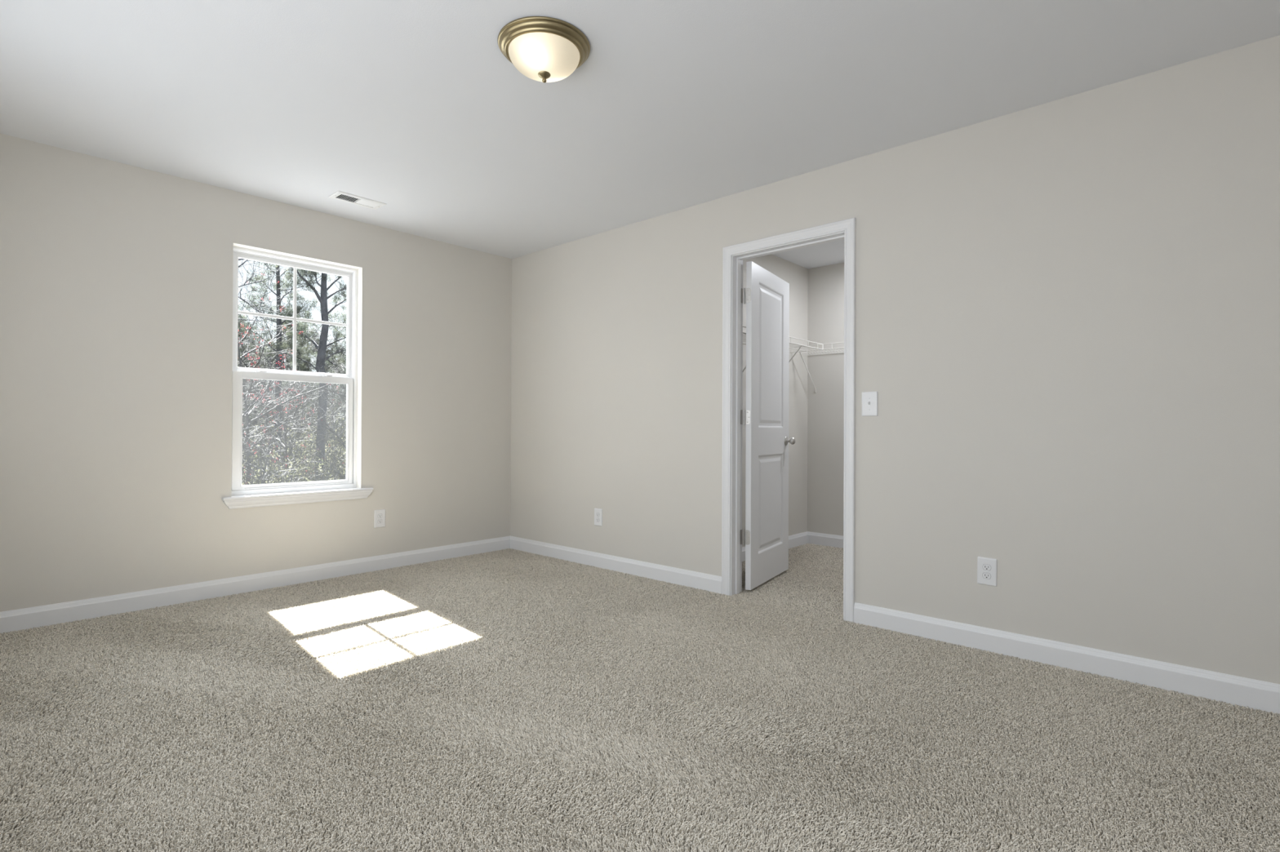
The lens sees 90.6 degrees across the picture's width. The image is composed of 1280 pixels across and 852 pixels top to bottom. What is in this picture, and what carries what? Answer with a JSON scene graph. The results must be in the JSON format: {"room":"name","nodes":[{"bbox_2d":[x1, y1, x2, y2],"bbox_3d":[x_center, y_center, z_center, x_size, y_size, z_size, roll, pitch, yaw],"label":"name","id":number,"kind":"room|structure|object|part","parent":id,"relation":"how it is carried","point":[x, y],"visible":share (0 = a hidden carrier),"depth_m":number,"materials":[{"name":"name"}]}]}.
{"room":"empty bedroom","nodes":[
{"label":"empty bedroom","id":0,"kind":"room"},
{"bbox_2d":[0,133,511,612],"bbox_3d":[-2.305,-0.104,4.132,0.160,2.640,3.675,0,0,42],"label":"wall","id":1,"kind":"structure","parent":0,"point":[116,278],"depth_m":3.63,"materials":[{"name":"beige paint"}]},
{"bbox_2d":[0,536,510,633],"bbox_3d":[-2.250,0.972,4.064,0.014,0.108,3.460,0,0,42],"label":"baseboard","id":2,"kind":"structure","parent":1,"relation":"attached to","point":[24,619],"depth_m":3.78,"materials":[{"name":"white paint"}]},
{"bbox_2d":[222,242,373,509],"bbox_3d":[-2.248,-0.303,4.181,0.204,1.612,0.909,0,0,42],"label":"window","id":3,"kind":"structure","parent":1,"relation":"in","point":[291,493],"depth_m":4.21,"materials":[{"name":"white plastic"}]},
{"bbox_3d":[-2.300,-0.694,4.215,0.030,0.779,0.739,0,0,42],"label":"sash","id":4,"kind":"part","parent":3,"relation":"part of","materials":[{"name":"white plastic"}]},
{"bbox_3d":[-2.275,0.031,4.186,0.028,0.741,0.739,0,0,42],"label":"sash","id":5,"kind":"part","parent":3,"relation":"part of","materials":[{"name":"white plastic"}]},
{"bbox_2d":[373,509,385,528],"bbox_3d":[-1.850,0.658,4.509,0.008,0.126,0.081,0,0,42],"label":"outlet","id":6,"kind":"object","parent":1,"relation":"attached to","point":[379,515],"visible":1,"depth_m":4.50,"materials":[{"name":"white plastic"}]},
{"bbox_2d":[0,543,1279,851],"bbox_3d":[0.304,1.130,3.067,5.240,0.185,5.610,0,0,42],"label":"floor","id":7,"kind":"structure","parent":0,"point":[508,700],"depth_m":2.11,"materials":[{"name":"beige carpet"}]},
{"bbox_2d":[0,0,1279,268],"bbox_3d":[0.275,-1.493,3.115,5.350,0.150,5.610,0,0,42],"label":"ceiling","id":8,"kind":"structure","parent":0,"point":[415,108],"depth_m":2.68,"materials":[{"name":"white paint"}]},
{"bbox_2d":[328,191,386,209],"bbox_3d":[-1.777,-1.478,3.992,0.150,0.128,0.302,0,0,42],"label":"ceiling vent","id":9,"kind":"object","parent":8,"relation":"in","point":[357,200],"visible":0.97,"depth_m":3.99,"materials":[{"name":"white metal"}]},
{"bbox_2d":[497,16,590,83],"bbox_3d":[-0.358,-1.354,2.369,0.343,0.140,0.343,0,0,42],"label":"ceiling light","id":10,"kind":"object","parent":8,"relation":"attached to","point":[543,49],"visible":1,"depth_m":2.29,"materials":[{"name":"white glass"}]},
{"bbox_3d":[-0.358,-1.352,2.369,0.265,0.076,0.265,0,0,42],"label":"lamp shade","id":11,"kind":"part","parent":10,"relation":"part of","materials":[{"name":"white glass"}]},
{"bbox_2d":[742,254,808,547],"bbox_3d":[0.841,-0.087,5.001,0.100,2.640,1.835,0,0,42],"label":"wall","id":12,"kind":"structure","parent":0,"point":[797,276],"depth_m":5.47,"materials":[{"name":"beige paint"}]},
{"bbox_2d":[742,531,808,561],"bbox_3d":[0.879,0.989,4.958,0.014,0.108,1.835,0,0,42],"label":"baseboard","id":13,"kind":"structure","parent":12,"relation":"attached to","point":[794,540],"depth_m":5.47,"materials":[{"name":"white paint"}]},
{"bbox_2d":[742,326,822,372],"bbox_3d":[0.889,-0.491,4.761,0.294,0.382,1.528,0,0,42],"label":"wire shelf","id":14,"kind":"object","parent":12,"relation":"attached to","point":[808,347],"visible":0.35,"depth_m":5.04,"materials":[{"name":"white metal"}]},
{"bbox_3d":[0.996,-0.636,4.665,0.006,0.006,1.528,0,0,42],"label":"lip rail","id":15,"kind":"part","parent":14,"relation":"part of","materials":[{"name":"white metal"}]},
{"bbox_3d":[0.996,-0.679,4.666,0.006,0.006,1.528,0,0,42],"label":"lip rail","id":16,"kind":"part","parent":14,"relation":"part of","materials":[{"name":"white metal"}]},
{"bbox_2d":[807,262,844,536],"bbox_3d":[2.132,-0.081,5.139,1.830,2.640,0.100,0,0,42],"label":"wall","id":17,"kind":"structure","parent":0,"point":[825,406],"depth_m":5.53,"materials":[{"name":"beige paint"}]},
{"bbox_2d":[791,342,844,392],"bbox_3d":[2.033,-0.486,4.959,1.716,0.382,0.304,0,0,42],"label":"wire shelf","id":18,"kind":"object","parent":17,"relation":"attached to","point":[838,350],"visible":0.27,"depth_m":5.38,"materials":[{"name":"white metal"}]},
{"bbox_3d":[1.934,-0.674,4.850,1.716,0.006,0.006,0,0,42],"label":"lip rail","id":19,"kind":"part","parent":18,"relation":"part of","materials":[{"name":"white metal"}]},
{"bbox_3d":[1.934,-0.631,4.850,1.716,0.006,0.006,0,0,42],"label":"lip rail","id":20,"kind":"part","parent":18,"relation":"part of","materials":[{"name":"white metal"}]},
{"bbox_3d":[2.035,-0.629,4.961,1.716,0.004,0.004,0,0,42],"label":"cross rail","id":21,"kind":"part","parent":18,"relation":"part of","materials":[{"name":"white metal"}]},
{"bbox_2d":[807,531,843,548],"bbox_3d":[2.126,0.994,5.058,1.730,0.108,0.014,0,0,42],"label":"baseboard","id":22,"kind":"structure","parent":17,"relation":"attached to","point":[820,539],"depth_m":5.51,"materials":[{"name":"white paint"}]},
{"bbox_2d":[510,35,1279,684],"bbox_3d":[0.836,-0.093,3.691,5.090,2.640,0.115,0,0,42],"label":"wall","id":23,"kind":"structure","parent":0,"point":[1068,308],"depth_m":2.85,"materials":[{"name":"beige paint"}]},
{"bbox_2d":[594,508,602,526],"bbox_3d":[-0.307,0.667,4.636,0.081,0.126,0.008,0,0,42],"label":"outlet","id":24,"kind":"object","parent":23,"relation":"attached to","point":[597,512],"visible":1,"depth_m":4.63,"materials":[{"name":"white plastic"}]},
{"bbox_2d":[510,536,721,595],"bbox_3d":[-0.297,0.982,4.620,2.163,0.108,0.014,0,0,42],"label":"baseboard","id":25,"kind":"structure","parent":23,"relation":"attached to","point":[695,580],"depth_m":4.44,"materials":[{"name":"white paint"}]},
{"bbox_2d":[739,261,795,590],"bbox_3d":[0.852,-0.001,4.212,0.167,2.033,0.735,0,0,32],"label":"door","id":26,"kind":"structure","parent":23,"relation":"in","point":[767,295],"depth_m":4.15,"materials":[{"name":"white paint"}]},
{"bbox_3d":[1.056,0.104,4.444,0.066,0.063,0.063,0,0,32],"label":"knob","id":27,"kind":"part","parent":26,"relation":"part of","materials":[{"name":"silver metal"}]},
{"bbox_2d":[721,217,855,623],"bbox_3d":[0.858,-0.030,3.659,0.837,2.135,0.133,0,0,42],"label":"door frame","id":28,"kind":"structure","parent":23,"relation":"attached to","point":[733,256],"depth_m":3.86,"materials":[{"name":"white paint"}]},
{"bbox_3d":[0.530,-0.031,3.878,0.057,2.135,0.018,0,0,42],"label":"casing","id":29,"kind":"part","parent":28,"relation":"part of","materials":[{"name":"white paint"}]},
{"bbox_3d":[0.823,-1.070,3.621,0.837,0.057,0.018,0,0,42],"label":"head casing","id":30,"kind":"part","parent":28,"relation":"part of","materials":[{"name":"white paint"}]},
{"bbox_3d":[1.108,-0.030,3.355,0.057,2.135,0.018,0,0,42],"label":"casing","id":31,"kind":"part","parent":28,"relation":"part of","materials":[{"name":"white paint"}]},
{"bbox_2d":[862,391,877,416],"bbox_3d":[1.187,-0.115,3.283,0.083,0.128,0.019,0,0,42],"label":"light switch","id":32,"kind":"object","parent":23,"relation":"attached to","point":[869,399],"visible":1,"depth_m":3.28,"materials":[{"name":"white plastic"}]},
{"bbox_2d":[977,556,997,586],"bbox_3d":[1.596,0.669,2.914,0.081,0.126,0.008,1,0,42],"label":"outlet","id":33,"kind":"object","parent":23,"relation":"attached to","point":[986,566],"visible":1,"depth_m":2.91,"materials":[{"name":"white plastic"}]},
{"bbox_2d":[982,572,991,579],"bbox_3d":[1.594,0.689,2.913,0.036,0.028,0.001,0,0,42],"label":"receptacle","id":34,"kind":"object","parent":33,"relation":"attached to","point":[985,575],"depth_m":2.91,"materials":[{"name":"white plastic"}]},
{"bbox_2d":[982,564,991,570],"bbox_3d":[1.594,0.650,2.912,0.034,0.026,0.002,0,0,42],"label":"receptacle","id":35,"kind":"object","parent":33,"relation":"attached to","point":[985,566],"depth_m":2.91,"materials":[{"name":"white plastic"}]},
{"bbox_2d":[853,602,1279,714],"bbox_3d":[1.901,0.983,2.632,2.088,0.108,0.014,0,0,42],"label":"baseboard","id":36,"kind":"structure","parent":23,"relation":"attached to","point":[1263,695],"depth_m":2.65,"materials":[{"name":"white paint"}]},
{"label":"outside","id":37,"kind":"structure","parent":0,"visible":0},
{"bbox_3d":[-29.245,3.383,71.247,129.840,2.200,180.000,0,0,42],"label":"ground","id":38,"kind":"structure","parent":37,"visible":0},
{"bbox_2d":[237,305,266,427],"bbox_3d":[-22.236,-1.992,35.360,4.084,10.742,3.476,0,0,43],"label":"pine tree","id":39,"kind":"object","parent":38,"relation":"on","point":[241,305],"visible":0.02,"depth_m":35.52,"materials":[{"name":"green plant"}]},
{"bbox_2d":[237,303,270,448],"bbox_3d":[-15.903,-0.542,24.849,2.849,8.805,3.348,0,0,0],"label":"pine tree","id":40,"kind":"object","parent":38,"relation":"on","point":[243,317],"visible":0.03,"depth_m":24.76,"materials":[{"name":"green plant"}]},
{"bbox_2d":[242,344,275,449],"bbox_3d":[-17.092,0.008,27.992,2.798,7.402,2.927,0,0,-32],"label":"pine tree","id":41,"kind":"object","parent":38,"relation":"on","point":[248,344],"visible":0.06,"depth_m":28.09,"materials":[{"name":"green plant"}]},
{"bbox_2d":[237,333,288,459],"bbox_3d":[-15.044,0.017,23.148,4.556,7.783,3.128,0,0,3],"label":"bare tree","id":42,"kind":"object","parent":38,"relation":"on","point":[262,334],"visible":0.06,"depth_m":23.38,"materials":[{"name":"grey plant"}]},
{"bbox_2d":[237,327,302,470],"bbox_3d":[-13.730,-0.384,21.206,4.333,8.806,4.101,0,0,-22],"label":"bare tree","id":43,"kind":"object","parent":38,"relation":"on","point":[241,327],"visible":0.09,"depth_m":21.61,"materials":[{"name":"grey plant"}]},
{"bbox_2d":[237,258,303,431],"bbox_3d":[-7.439,0.073,12.132,3.034,8.924,3.213,0,0,4],"label":"bare tree","id":44,"kind":"object","parent":38,"relation":"on","point":[254,261],"visible":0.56,"depth_m":12.10,"materials":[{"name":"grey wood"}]},
{"bbox_2d":[237,262,321,482],"bbox_3d":[-11.792,-2.174,20.572,2.941,12.628,2.643,0,0,42],"label":"pine tree","id":45,"kind":"object","parent":38,"relation":"on","point":[299,309],"visible":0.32,"depth_m":20.47,"materials":[{"name":"green plant"}]},
{"bbox_2d":[250,298,311,445],"bbox_3d":[-17.991,-1.401,31.660,3.831,10.076,3.260,0,0,2],"label":"pine tree","id":46,"kind":"object","parent":38,"relation":"on","point":[283,355],"visible":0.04,"depth_m":31.59,"materials":[{"name":"green plant"}]},
{"bbox_2d":[243,328,319,467],"bbox_3d":[-15.165,-0.195,26.206,3.970,8.068,3.758,0,0,41],"label":"bare tree","id":47,"kind":"object","parent":38,"relation":"on","point":[271,407],"visible":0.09,"depth_m":26.56,"materials":[{"name":"grey plant"}]},
{"bbox_2d":[241,413,328,484],"bbox_3d":[-8.507,1.979,13.195,3.016,4.927,3.468,0,0,28],"label":"bare tree","id":48,"kind":"object","parent":38,"relation":"on","point":[250,469],"visible":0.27,"depth_m":13.80,"materials":[{"name":"grey plant"}]},
{"bbox_2d":[237,284,333,480],"bbox_3d":[-13.693,-0.662,23.226,5.444,9.301,3.738,0,0,6],"label":"bare tree","id":49,"kind":"object","parent":38,"relation":"on","point":[271,336],"visible":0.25,"depth_m":22.91,"materials":[{"name":"grey plant"}]},
{"bbox_2d":[237,267,342,485],"bbox_3d":[-9.186,0.308,15.056,4.117,8.189,4.071,0,0,31],"label":"bare tree","id":50,"kind":"object","parent":38,"relation":"on","point":[245,397],"visible":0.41,"depth_m":15.00,"materials":[{"name":"grey plant"}]},
{"bbox_2d":[262,338,319,464],"bbox_3d":[-14.962,-0.064,27.492,2.944,7.742,2.505,0,0,0],"label":"pine tree","id":51,"kind":"object","parent":38,"relation":"on","point":[304,357],"visible":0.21,"depth_m":27.44,"materials":[{"name":"green plant"}]},
{"bbox_2d":[238,360,345,484],"bbox_3d":[-9.232,1.370,16.284,2.990,5.983,3.875,0,0,0],"label":"bare tree","id":52,"kind":"object","parent":38,"relation":"on","point":[284,437],"visible":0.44,"depth_m":16.12,"materials":[{"name":"grey plant"}]},
{"bbox_2d":[241,398,346,485],"bbox_3d":[-8.544,1.667,29.153,30.107,7.655,32.312,0,0,42],"label":"undergrowth","id":53,"kind":"object","parent":38,"relation":"on","point":[331,477],"visible":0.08,"depth_m":18.13,"materials":[{"name":"grey plant"}]},
{"bbox_2d":[253,264,346,481],"bbox_3d":[-9.602,-2.561,18.979,3.487,13.678,3.852,0,0,31],"label":"pine tree","id":54,"kind":"object","parent":38,"relation":"on","point":[322,347],"visible":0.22,"depth_m":18.62,"materials":[{"name":"green plant"}]},
{"bbox_2d":[260,353,343,469],"bbox_3d":[-12.979,0.556,24.464,3.118,6.696,3.295,0,0,-2],"label":"bare tree","id":55,"kind":"object","parent":38,"relation":"on","point":[307,413],"visible":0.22,"depth_m":24.18,"materials":[{"name":"grey plant"}]},
{"bbox_2d":[261,307,345,421],"bbox_3d":[-17.907,-1.403,33.363,5.829,9.958,4.002,0,0,34],"label":"bare tree","id":56,"kind":"object","parent":38,"relation":"on","point":[286,308],"visible":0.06,"depth_m":33.33,"materials":[{"name":"grey plant"}]},
{"bbox_2d":[276,361,346,481],"bbox_3d":[-7.744,1.314,16.960,3.542,6.108,3.575,0,0,-32],"label":"bare tree","id":57,"kind":"object","parent":38,"relation":"on","point":[337,394],"visible":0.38,"depth_m":16.68,"materials":[{"name":"grey plant"}]},
{"bbox_2d":[287,317,341,438],"bbox_3d":[-20.903,-1.790,39.922,3.856,10.200,4.033,0,0,10],"label":"pine tree","id":58,"kind":"object","parent":38,"relation":"on","point":[312,329],"visible":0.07,"depth_m":39.98,"materials":[{"name":"green plant"}]},
{"bbox_2d":[287,360,346,478],"bbox_3d":[-11.083,0.696,23.039,3.884,6.636,2.667,0,0,13],"label":"bare tree","id":59,"kind":"object","parent":38,"relation":"on","point":[316,396],"visible":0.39,"depth_m":23.15,"materials":[{"name":"grey plant"}]},
{"bbox_2d":[296,335,346,439],"bbox_3d":[-14.686,-0.348,29.497,4.814,8.224,3.305,0,0,14],"label":"bare tree","id":60,"kind":"object","parent":38,"relation":"on","point":[329,369],"visible":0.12,"depth_m":29.14,"materials":[{"name":"grey plant"}]},
{"bbox_2d":[301,352,342,435],"bbox_3d":[-17.896,-0.431,35.939,3.091,7.818,2.956,0,0,8],"label":"pine tree","id":61,"kind":"object","parent":38,"relation":"on","point":[316,353],"visible":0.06,"depth_m":35.95,"materials":[{"name":"green plant"}]},
{"bbox_2d":[301,320,346,419],"bbox_3d":[-17.823,-1.584,36.934,4.745,10.189,5.014,0,0,-29],"label":"bare tree","id":62,"kind":"object","parent":38,"relation":"on","point":[340,321],"visible":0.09,"depth_m":37.63,"materials":[{"name":"grey plant"}]},
{"bbox_2d":[304,324,346,447],"bbox_3d":[-13.134,-0.369,28.812,3.902,8.379,4.123,0,0,24],"label":"bare tree","id":63,"kind":"object","parent":38,"relation":"on","point":[307,325],"visible":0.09,"depth_m":28.08,"materials":[{"name":"grey plant"}]},
{"bbox_2d":[313,368,346,462],"bbox_3d":[-12.550,0.685,27.082,2.417,6.394,2.528,0,0,6],"label":"pine tree","id":64,"kind":"object","parent":38,"relation":"on","point":[339,425],"visible":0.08,"depth_m":26.88,"materials":[{"name":"green plant"}]},
{"bbox_2d":[327,337,346,439],"bbox_3d":[-20.304,-1.599,43.523,3.117,9.633,3.663,0,0,-31],"label":"pine tree","id":65,"kind":"object","parent":38,"relation":"on","point":[340,353],"visible":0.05,"depth_m":43.58,"materials":[{"name":"green plant"}]}
]}

